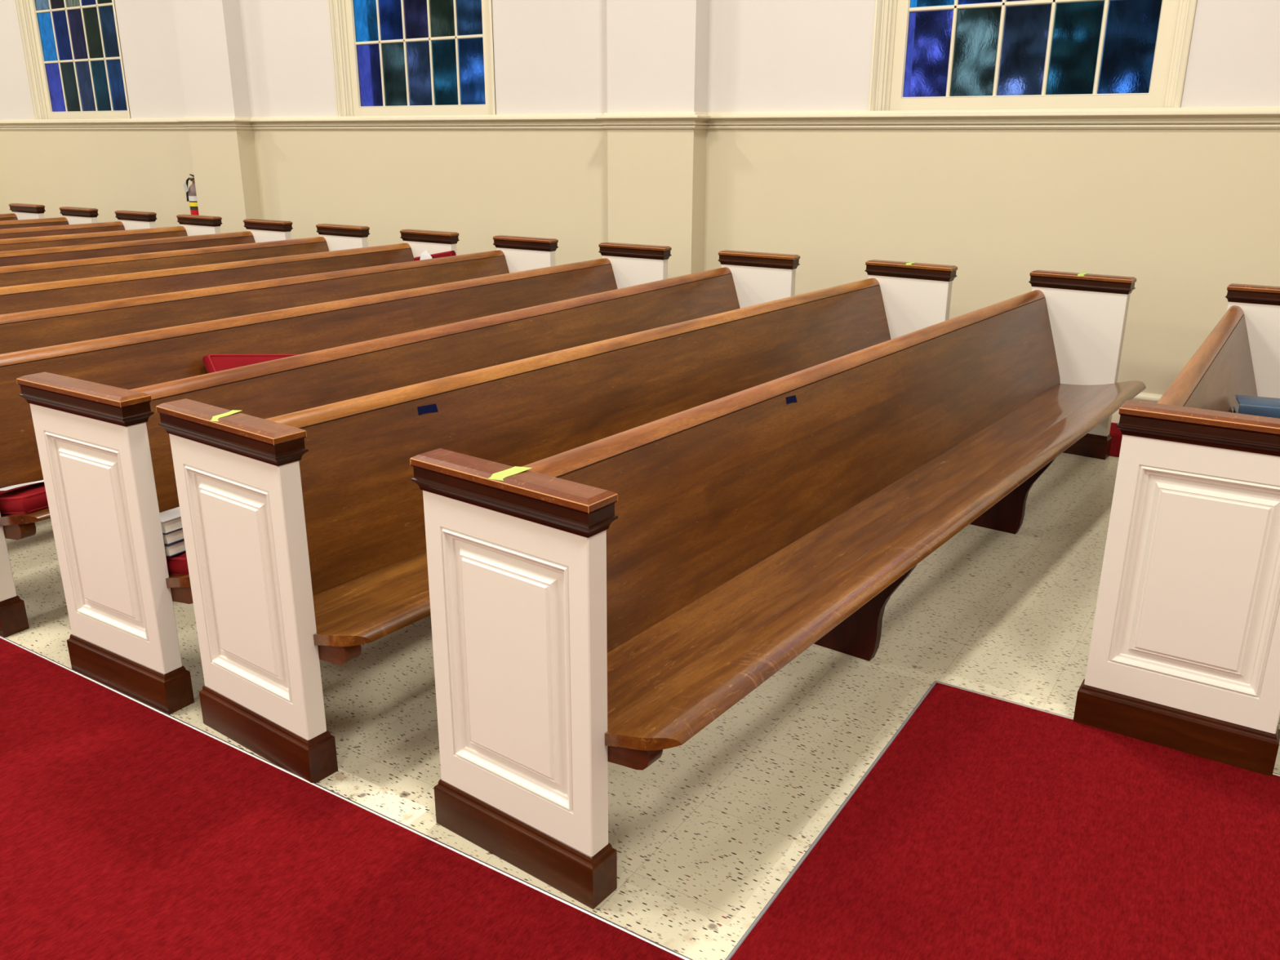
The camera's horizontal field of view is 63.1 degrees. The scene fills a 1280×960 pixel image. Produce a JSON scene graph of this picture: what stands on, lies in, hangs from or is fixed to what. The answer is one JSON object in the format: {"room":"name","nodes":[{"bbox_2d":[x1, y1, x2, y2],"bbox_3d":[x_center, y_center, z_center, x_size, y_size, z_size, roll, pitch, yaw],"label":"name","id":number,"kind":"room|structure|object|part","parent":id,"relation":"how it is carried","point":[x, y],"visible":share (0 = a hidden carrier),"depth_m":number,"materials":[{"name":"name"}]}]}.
{"room":"house of worship","nodes":[
{"label":"house of worship","id":0,"kind":"room"},
{"bbox_2d":[0,0,1279,395],"bbox_3d":[-1.406,-3.859,7.795,23.500,5.600,0.435,11,21,31],"label":"wall","id":1,"kind":"structure","parent":0,"point":[1189,215],"depth_m":6.92,"materials":[{"name":"white paint"}]},
{"bbox_2d":[14,0,130,119],"bbox_3d":[-5.656,-5.015,10.413,1.766,2.770,0.327,11,21,31],"label":"window","id":2,"kind":"structure","parent":1,"relation":"in","point":[72,51],"depth_m":10.68,"materials":[{"name":"blue glass"}]},
{"bbox_2d":[182,173,199,215],"bbox_3d":[-4.221,-2.647,9.921,0.152,0.508,0.173,11,21,31],"label":"fire extinguisher","id":3,"kind":"object","parent":1,"relation":"attached to","point":[191,196],"visible":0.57,"depth_m":9.85,"materials":[{"name":"silver metal"}]},
{"bbox_2d":[327,0,496,115],"bbox_3d":[-1.729,-4.217,8.032,1.766,2.770,0.327,11,21,31],"label":"window","id":4,"kind":"structure","parent":1,"relation":"in","point":[390,57],"depth_m":8.30,"materials":[{"name":"blue glass"}]},
{"bbox_3d":[-1.694,-4.234,8.084,1.766,2.770,0.197,11,21,31],"label":"frame","id":5,"kind":"part","parent":4,"relation":"part of","materials":[{"name":"white paint"}]},
{"bbox_2d":[0,106,1279,129],"bbox_3d":[-1.496,-2.753,8.017,23.500,0.108,0.242,11,21,31],"label":"trim","id":6,"kind":"structure","parent":1,"relation":"attached to","point":[1214,117],"depth_m":6.82,"materials":[{"name":"beige paint"}]},
{"bbox_2d":[867,0,1196,111],"bbox_3d":[2.210,-3.417,5.643,1.766,2.770,0.327,11,21,31],"label":"window","id":7,"kind":"structure","parent":1,"relation":"in","point":[927,55],"depth_m":5.91,"materials":[{"name":"blue glass"}]},
{"bbox_3d":[2.184,-3.372,5.615,1.370,2.438,0.004,11,21,31],"label":"glass pane","id":8,"kind":"part","parent":7,"relation":"part of","materials":[{"name":"glass"}]},
{"bbox_2d":[1111,392,1162,423],"bbox_3d":[-1.490,-1.257,8.527,23.500,0.197,0.200,11,21,31],"label":"baseboard","id":9,"kind":"structure","parent":1,"relation":"attached to","point":[1142,397],"depth_m":5.95,"materials":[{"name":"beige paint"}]},
{"bbox_2d":[4,452,1279,959],"bbox_3d":[-4.832,0.511,3.608,23.500,0.120,13.300,11,21,31],"label":"floor","id":10,"kind":"structure","parent":0,"point":[704,836],"depth_m":3.02,"materials":[{"name":"stone"}]},
{"bbox_2d":[0,203,45,221],"bbox_3d":[-7.103,-1.723,8.708,0.638,0.926,4.240,11,21,31],"label":"pew","id":11,"kind":"object","parent":10,"relation":"on","point":[20,211],"visible":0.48,"depth_m":10.25,"materials":[{"name":"brown wood"}]},
{"bbox_3d":[-7.324,-2.102,8.733,0.066,0.038,4.092,11,21,31],"label":"rail","id":12,"kind":"part","parent":11,"relation":"part of","materials":[{"name":"brown wood"}]},
{"bbox_3d":[-7.252,-1.850,8.766,0.165,0.461,4.092,11,21,31],"label":"backrest","id":13,"kind":"part","parent":11,"relation":"part of","materials":[{"name":"brown wood"}]},
{"bbox_3d":[-6.044,-2.292,10.402,0.465,0.736,0.060,11,21,31],"label":"panel","id":14,"kind":"part","parent":11,"relation":"part of","materials":[{"name":"paint"}]},
{"bbox_2d":[0,206,98,229],"bbox_3d":[-6.345,-1.569,8.248,0.638,0.926,4.240,11,21,31],"label":"pew","id":15,"kind":"object","parent":10,"relation":"on","point":[71,215],"visible":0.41,"depth_m":9.72,"materials":[{"name":"brown wood"}]},
{"bbox_3d":[-6.566,-1.948,8.274,0.066,0.038,4.092,11,21,31],"label":"rail","id":16,"kind":"part","parent":15,"relation":"part of","materials":[{"name":"brown wood"}]},
{"bbox_3d":[-6.493,-1.696,8.307,0.165,0.461,4.092,11,21,31],"label":"backrest","id":17,"kind":"part","parent":15,"relation":"part of","materials":[{"name":"brown wood"}]},
{"bbox_3d":[-5.286,-2.138,9.942,0.465,0.736,0.060,11,21,31],"label":"panel","id":18,"kind":"part","parent":15,"relation":"part of","materials":[{"name":"paint"}]},
{"bbox_2d":[0,210,156,239],"bbox_3d":[-5.587,-1.415,7.788,0.638,0.926,4.240,11,21,31],"label":"pew","id":19,"kind":"object","parent":10,"relation":"on","point":[127,220],"visible":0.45,"depth_m":9.20,"materials":[{"name":"brown wood"}]},
{"bbox_3d":[-5.808,-1.794,7.814,0.066,0.038,4.092,11,21,31],"label":"rail","id":20,"kind":"part","parent":19,"relation":"part of","materials":[{"name":"brown wood"}]},
{"bbox_3d":[-5.735,-1.542,7.847,0.165,0.461,4.092,11,21,31],"label":"backrest","id":21,"kind":"part","parent":19,"relation":"part of","materials":[{"name":"brown wood"}]},
{"bbox_3d":[-4.528,-1.984,9.482,0.465,0.736,0.060,11,21,31],"label":"panel","id":22,"kind":"part","parent":19,"relation":"part of","materials":[{"name":"paint"}]},
{"bbox_2d":[0,214,222,251],"bbox_3d":[-4.820,-1.259,7.324,0.638,0.926,4.240,11,21,31],"label":"pew","id":23,"kind":"object","parent":10,"relation":"on","point":[190,224],"visible":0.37,"depth_m":8.52,"materials":[{"name":"brown wood"}]},
{"bbox_3d":[-5.041,-1.638,7.349,0.066,0.038,4.092,11,21,31],"label":"rail","id":24,"kind":"part","parent":23,"relation":"part of","materials":[{"name":"brown wood"}]},
{"bbox_3d":[-4.968,-1.387,7.382,0.165,0.461,4.092,11,21,31],"label":"backrest","id":25,"kind":"part","parent":23,"relation":"part of","materials":[{"name":"brown wood"}]},
{"bbox_3d":[-3.761,-1.828,9.018,0.465,0.736,0.060,11,21,31],"label":"panel","id":26,"kind":"part","parent":23,"relation":"part of","materials":[{"name":"paint"}]},
{"bbox_2d":[0,218,293,266],"bbox_3d":[-4.073,-1.107,6.871,0.638,0.926,4.240,11,21,31],"label":"pew","id":27,"kind":"object","parent":10,"relation":"on","point":[258,230],"visible":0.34,"depth_m":7.80,"materials":[{"name":"brown wood"}]},
{"bbox_3d":[-4.294,-1.486,6.896,0.066,0.038,4.092,11,21,31],"label":"rail","id":28,"kind":"part","parent":27,"relation":"part of","materials":[{"name":"brown wood"}]},
{"bbox_3d":[-4.221,-1.235,6.929,0.165,0.461,4.092,11,21,31],"label":"backrest","id":29,"kind":"part","parent":27,"relation":"part of","materials":[{"name":"brown wood"}]},
{"bbox_3d":[-3.014,-1.677,8.565,0.465,0.736,0.060,11,21,31],"label":"panel","id":30,"kind":"part","parent":27,"relation":"part of","materials":[{"name":"paint"}]},
{"bbox_2d":[0,223,369,287],"bbox_3d":[-3.341,-0.959,6.427,0.638,0.926,4.240,11,21,31],"label":"pew","id":31,"kind":"object","parent":10,"relation":"on","point":[332,237],"visible":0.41,"depth_m":7.08,"materials":[{"name":"brown wood"}]},
{"bbox_3d":[-3.562,-1.338,6.452,0.066,0.038,4.092,11,21,31],"label":"rail","id":32,"kind":"part","parent":31,"relation":"part of","materials":[{"name":"brown wood"}]},
{"bbox_3d":[-3.489,-1.086,6.485,0.165,0.461,4.092,11,21,31],"label":"backrest","id":33,"kind":"part","parent":31,"relation":"part of","materials":[{"name":"brown wood"}]},
{"bbox_3d":[-2.282,-1.528,8.121,0.465,0.736,0.060,11,21,31],"label":"panel","id":34,"kind":"part","parent":31,"relation":"part of","materials":[{"name":"paint"}]},
{"bbox_2d":[0,229,459,314],"bbox_3d":[-2.583,-0.805,5.967,0.638,0.926,4.240,11,21,31],"label":"pew","id":35,"kind":"object","parent":10,"relation":"on","point":[34,296],"visible":0.36,"depth_m":6.28,"materials":[{"name":"brown wood"}]},
{"bbox_3d":[-2.804,-1.184,5.993,0.066,0.038,4.092,11,21,31],"label":"rail","id":36,"kind":"part","parent":35,"relation":"part of","materials":[{"name":"brown wood"}]},
{"bbox_3d":[-1.524,-1.374,7.661,0.465,0.736,0.060,11,21,31],"label":"panel","id":37,"kind":"part","parent":35,"relation":"part of","materials":[{"name":"paint"}]},
{"bbox_2d":[413,250,456,261],"bbox_3d":[-1.436,-1.419,7.484,0.451,0.471,0.064,11,21,31],"label":"cushion","id":38,"kind":"object","parent":35,"relation":"on","point":[451,253],"visible":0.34,"depth_m":7.37,"materials":[{"name":"fabric"}]},
{"bbox_2d":[420,249,431,260],"bbox_3d":[-1.521,-1.575,7.428,0.140,0.128,0.014,11,21,31],"label":"paper sheet","id":39,"kind":"object","parent":38,"relation":"attached to","point":[425,255],"visible":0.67,"depth_m":7.42,"materials":[{"name":"white paper"}]},
{"bbox_2d":[0,235,558,354],"bbox_3d":[-1.840,-0.654,5.517,0.638,0.926,4.240,11,21,31],"label":"pew","id":40,"kind":"object","parent":10,"relation":"on","point":[45,327],"visible":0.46,"depth_m":5.49,"materials":[{"name":"brown wood"}]},
{"bbox_3d":[-2.061,-1.033,5.542,0.066,0.038,4.092,11,21,31],"label":"rail","id":41,"kind":"part","parent":40,"relation":"part of","materials":[{"name":"brown wood"}]},
{"bbox_3d":[-0.781,-1.223,7.211,0.465,0.736,0.060,11,21,31],"label":"panel","id":42,"kind":"part","parent":40,"relation":"part of","materials":[{"name":"paint"}]},
{"bbox_2d":[0,242,671,637],"bbox_3d":[-1.095,-0.502,5.065,0.638,0.926,4.240,11,21,31],"label":"pew","id":43,"kind":"object","parent":10,"relation":"on","point":[135,360],"visible":0.46,"depth_m":4.52,"materials":[{"name":"brown wood"}]},
{"bbox_3d":[-2.272,0.011,3.433,0.465,0.736,0.060,11,21,31],"label":"panel","id":44,"kind":"part","parent":43,"relation":"part of","materials":[{"name":"paint"}]},
{"bbox_2d":[0,480,48,514],"bbox_3d":[-2.006,0.039,3.554,0.374,0.132,0.382,11,21,31],"label":"cushion","id":45,"kind":"object","parent":43,"relation":"on","point":[27,499],"visible":0.35,"depth_m":3.35,"materials":[{"name":"fabric"}]},
{"bbox_2d":[0,480,44,490],"bbox_3d":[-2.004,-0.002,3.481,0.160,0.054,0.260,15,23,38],"label":"paper sheet","id":46,"kind":"object","parent":45,"relation":"on","point":[6,488],"visible":0.51,"depth_m":3.42,"materials":[{"name":"white paper"}]},
{"bbox_3d":[-1.012,-0.406,5.041,0.442,0.096,4.118,11,21,31],"label":"seat","id":47,"kind":"part","parent":43,"relation":"part of","materials":[{"name":"brown wood"}]},
{"bbox_2d":[202,354,298,373],"bbox_3d":[-1.544,-0.411,4.420,0.226,0.295,0.565,15,24,39],"label":"cushion","id":48,"kind":"object","parent":43,"relation":"on","point":[212,362],"visible":0.2,"depth_m":4.31,"materials":[{"name":"fabric"}]},
{"bbox_3d":[-1.315,-0.881,5.090,0.066,0.038,4.092,11,21,31],"label":"rail","id":49,"kind":"part","parent":43,"relation":"part of","materials":[{"name":"brown wood"}]},
{"bbox_3d":[-1.243,-0.630,5.123,0.165,0.461,4.092,11,21,31],"label":"backrest","id":50,"kind":"part","parent":43,"relation":"part of","materials":[{"name":"brown wood"}]},
{"bbox_3d":[-0.036,-1.072,6.759,0.465,0.736,0.060,11,21,31],"label":"panel","id":51,"kind":"part","parent":43,"relation":"part of","materials":[{"name":"paint"}]},
{"bbox_2d":[0,635,693,959],"bbox_3d":[-6.924,-0.464,6.345,16.806,0.008,0.010,11,21,31],"label":"trim","id":52,"kind":"structure","parent":10,"relation":"on","point":[451,848],"depth_m":2.51,"materials":[{"name":"silver metal"}]},
{"bbox_2d":[16,249,799,715],"bbox_3d":[-0.353,-0.351,4.614,0.638,0.926,4.240,11,21,31],"label":"pew","id":53,"kind":"object","parent":10,"relation":"on","point":[106,460],"visible":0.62,"depth_m":3.13,"materials":[{"name":"brown wood"}]},
{"bbox_3d":[-1.526,0.163,2.979,0.465,0.736,0.060,11,21,31],"label":"panel","id":54,"kind":"part","parent":53,"relation":"part of","materials":[{"name":"paint"}]},
{"bbox_2d":[165,551,189,574],"bbox_3d":[-1.306,0.196,3.113,0.347,0.109,0.362,11,21,29],"label":"cushion","id":55,"kind":"object","parent":53,"relation":"on","point":[177,564],"visible":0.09,"depth_m":2.90,"materials":[{"name":"fabric"}]},
{"bbox_2d":[164,539,186,557],"bbox_3d":[-1.317,0.172,3.019,0.161,0.066,0.220,11,21,29],"label":"book","id":56,"kind":"object","parent":55,"relation":"on","point":[177,548],"visible":0.11,"depth_m":2.91,"materials":[{"name":"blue paper"}]},
{"bbox_2d":[162,528,184,545],"bbox_3d":[-1.317,0.138,3.015,0.161,0.064,0.220,11,21,31],"label":"book","id":57,"kind":"object","parent":56,"relation":"on","point":[176,535],"visible":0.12,"depth_m":2.90,"materials":[{"name":"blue paper"}]},
{"bbox_2d":[159,506,182,533],"bbox_3d":[-1.317,0.103,3.012,0.161,0.064,0.220,12,22,32],"label":"book","id":58,"kind":"object","parent":57,"relation":"on","point":[171,519],"visible":0.27,"depth_m":2.92,"materials":[{"name":"grey paper"}]},
{"bbox_3d":[-0.270,-0.256,4.591,0.442,0.096,4.118,11,21,31],"label":"seat","id":59,"kind":"part","parent":53,"relation":"part of","materials":[{"name":"brown wood"}]},
{"bbox_3d":[-0.574,-0.730,4.639,0.066,0.038,4.092,11,21,31],"label":"rail","id":60,"kind":"part","parent":53,"relation":"part of","materials":[{"name":"brown wood"}]},
{"bbox_3d":[-0.501,-0.479,4.672,0.165,0.461,4.092,11,21,31],"label":"backrest","id":61,"kind":"part","parent":53,"relation":"part of","materials":[{"name":"brown wood"}]},
{"bbox_3d":[0.702,-0.922,6.311,0.465,0.736,0.060,11,21,31],"label":"panel","id":62,"kind":"part","parent":53,"relation":"part of","materials":[{"name":"paint"}]},
{"bbox_2d":[155,259,957,782],"bbox_3d":[0.293,-0.220,4.216,0.638,0.930,4.242,13,22,35],"label":"pew","id":63,"kind":"object","parent":10,"relation":"on","point":[304,531],"depth_m":3.00,"materials":[{"name":"brown wood"}]},
{"bbox_3d":[-1.007,-0.156,2.532,0.032,0.011,0.082,7,19,20],"label":"tape strip","id":64,"kind":"part","parent":63,"relation":"part of","materials":[{"name":"yellow plastic"}]},
{"bbox_3d":[-1.005,0.266,2.671,0.465,0.736,0.060,13,22,35],"label":"panel","id":65,"kind":"part","parent":63,"relation":"part of","materials":[{"name":"paint"}]},
{"bbox_3d":[0.372,-0.121,4.188,0.442,0.096,4.118,13,22,35],"label":"seat","id":66,"kind":"part","parent":63,"relation":"part of","materials":[{"name":"brown wood"}]},
{"bbox_3d":[-0.663,-0.220,3.250,0.009,0.030,0.079,14,23,36],"label":"blue tape strip","id":67,"kind":"part","parent":63,"relation":"part of","materials":[{"name":"blue plastic"}]},
{"bbox_3d":[0.084,-0.602,4.258,0.066,0.038,4.092,13,22,35],"label":"rail","id":68,"kind":"part","parent":63,"relation":"part of","materials":[{"name":"brown wood"}]},
{"bbox_3d":[0.153,-0.349,4.286,0.165,0.461,4.092,13,22,35],"label":"backrest","id":69,"kind":"part","parent":63,"relation":"part of","materials":[{"name":"brown wood"}]},
{"bbox_3d":[1.480,-0.762,5.834,0.465,0.736,0.060,13,22,35],"label":"panel","id":70,"kind":"part","parent":63,"relation":"part of","materials":[{"name":"paint"}]},
{"bbox_2d":[0,638,1279,959],"bbox_3d":[-4.428,0.255,4.189,23.480,0.006,3.899,11,21,31],"label":"carpet","id":71,"kind":"object","parent":10,"relation":"on","point":[988,828],"visible":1,"depth_m":2.37,"materials":[{"name":"red carpet"}]},
{"bbox_2d":[409,270,1146,909],"bbox_3d":[1.038,-0.077,3.789,0.638,0.930,4.240,13,22,35],"label":"pew","id":72,"kind":"object","parent":10,"relation":"on","point":[594,604],"depth_m":2.75,"materials":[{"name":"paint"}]},
{"bbox_3d":[-0.263,-0.013,2.106,0.044,0.011,0.085,13,22,35],"label":"tape strip","id":73,"kind":"part","parent":72,"relation":"part of","materials":[{"name":"yellow plastic"}]},
{"bbox_3d":[-0.269,0.407,2.249,0.465,0.736,0.060,13,22,35],"label":"panel","id":74,"kind":"part","parent":72,"relation":"part of","materials":[{"name":"paint"}]},
{"bbox_3d":[0.829,-0.459,3.831,0.066,0.038,4.092,13,22,35],"label":"rail","id":75,"kind":"part","parent":72,"relation":"part of","materials":[{"name":"brown wood"}]},
{"bbox_3d":[0.485,-0.257,3.344,0.008,0.027,0.065,14,23,36],"label":"blue tape strip","id":76,"kind":"part","parent":72,"relation":"part of","materials":[{"name":"blue plastic"}]},
{"bbox_3d":[0.898,-0.206,3.859,0.165,0.461,4.092,13,22,35],"label":"backrest","id":77,"kind":"part","parent":72,"relation":"part of","materials":[{"name":"brown wood"}]},
{"bbox_3d":[0.647,0.358,3.311,0.469,0.398,0.035,13,22,35],"label":"leg","id":78,"kind":"part","parent":72,"relation":"part of","materials":[{"name":"brown wood"}]},
{"bbox_3d":[1.116,0.023,3.760,0.442,0.096,4.118,13,22,35],"label":"seat","id":79,"kind":"part","parent":72,"relation":"part of","materials":[{"name":"brown wood"}]},
{"bbox_3d":[1.492,0.013,4.375,0.469,0.398,0.035,13,22,35],"label":"leg","id":80,"kind":"part","parent":72,"relation":"part of","materials":[{"name":"brown wood"}]},
{"bbox_3d":[2.233,-0.617,5.401,0.465,0.736,0.060,13,22,35],"label":"panel","id":81,"kind":"part","parent":72,"relation":"part of","materials":[{"name":"paint"}]},
{"bbox_3d":[2.234,-1.038,5.259,0.036,0.011,0.083,12,22,32],"label":"tape strip","id":82,"kind":"part","parent":72,"relation":"part of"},
{"bbox_2d":[724,680,936,959],"bbox_3d":[0.524,0.794,2.607,0.010,0.008,1.380,11,21,31],"label":"trim","id":83,"kind":"structure","parent":10,"relation":"on","point":[767,905],"depth_m":2.46,"materials":[{"name":"grey metal"}]},
{"bbox_2d":[935,680,1279,776],"bbox_3d":[2.194,0.876,2.376,3.078,0.008,0.008,11,21,31],"label":"trim","id":84,"kind":"structure","parent":10,"relation":"on","point":[992,696],"depth_m":3.05,"materials":[{"name":"silver metal"}]},
{"bbox_2d":[1109,422,1122,457],"bbox_3d":[-1.642,-1.093,8.332,23.480,0.006,0.710,11,21,31],"label":"carpet","id":85,"kind":"object","parent":10,"relation":"on","point":[1115,433],"depth_m":5.71,"materials":[{"name":"red carpet"}]},
{"bbox_2d":[1072,283,1279,776],"bbox_3d":[2.277,-0.069,3.786,0.638,0.926,2.880,12,21,31],"label":"pew","id":86,"kind":"object","parent":10,"relation":"on","point":[1184,656],"visible":0.98,"depth_m":2.71,"materials":[{"name":"paint"}]},
{"bbox_3d":[1.454,0.265,2.706,0.465,0.736,0.060,12,21,31],"label":"panel","id":87,"kind":"part","parent":86,"relation":"part of","materials":[{"name":"paint"}]},
{"bbox_3d":[2.058,-0.448,3.813,0.066,0.038,2.732,12,21,31],"label":"rail","id":88,"kind":"part","parent":86,"relation":"part of","materials":[{"name":"brown wood"}]},
{"bbox_3d":[2.130,-0.197,3.845,0.165,0.461,2.732,12,21,31],"label":"backrest","id":89,"kind":"part","parent":86,"relation":"part of","materials":[{"name":"brown wood"}]},
{"bbox_3d":[2.983,-0.458,4.928,0.465,0.736,0.060,12,21,31],"label":"panel","id":90,"kind":"part","parent":86,"relation":"part of","materials":[{"name":"paint"}]},
{"bbox_3d":[2.422,-0.089,4.049,0.235,0.047,0.160,6,19,18],"label":"book","id":91,"kind":"object","parent":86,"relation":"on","visible":0},
{"bbox_3d":[2.421,-0.138,4.045,0.235,0.047,0.160,7,19,20],"label":"book","id":92,"kind":"object","parent":91,"relation":"on","visible":0},
{"bbox_3d":[2.424,-0.182,4.027,0.235,0.047,0.160,6,19,18],"label":"book","id":93,"kind":"object","parent":92,"relation":"on","visible":0},
{"bbox_3d":[2.424,-0.226,4.009,0.235,0.047,0.160,7,20,21],"label":"book","id":94,"kind":"object","parent":93,"relation":"on","visible":0},
{"bbox_2d":[1232,394,1279,418],"bbox_3d":[2.419,-0.274,3.995,0.235,0.052,0.160,8,20,22],"label":"book","id":95,"kind":"object","parent":94,"relation":"on","point":[1247,405],"visible":0.79,"depth_m":3.96,"materials":[{"name":"blue paper"}]}
]}

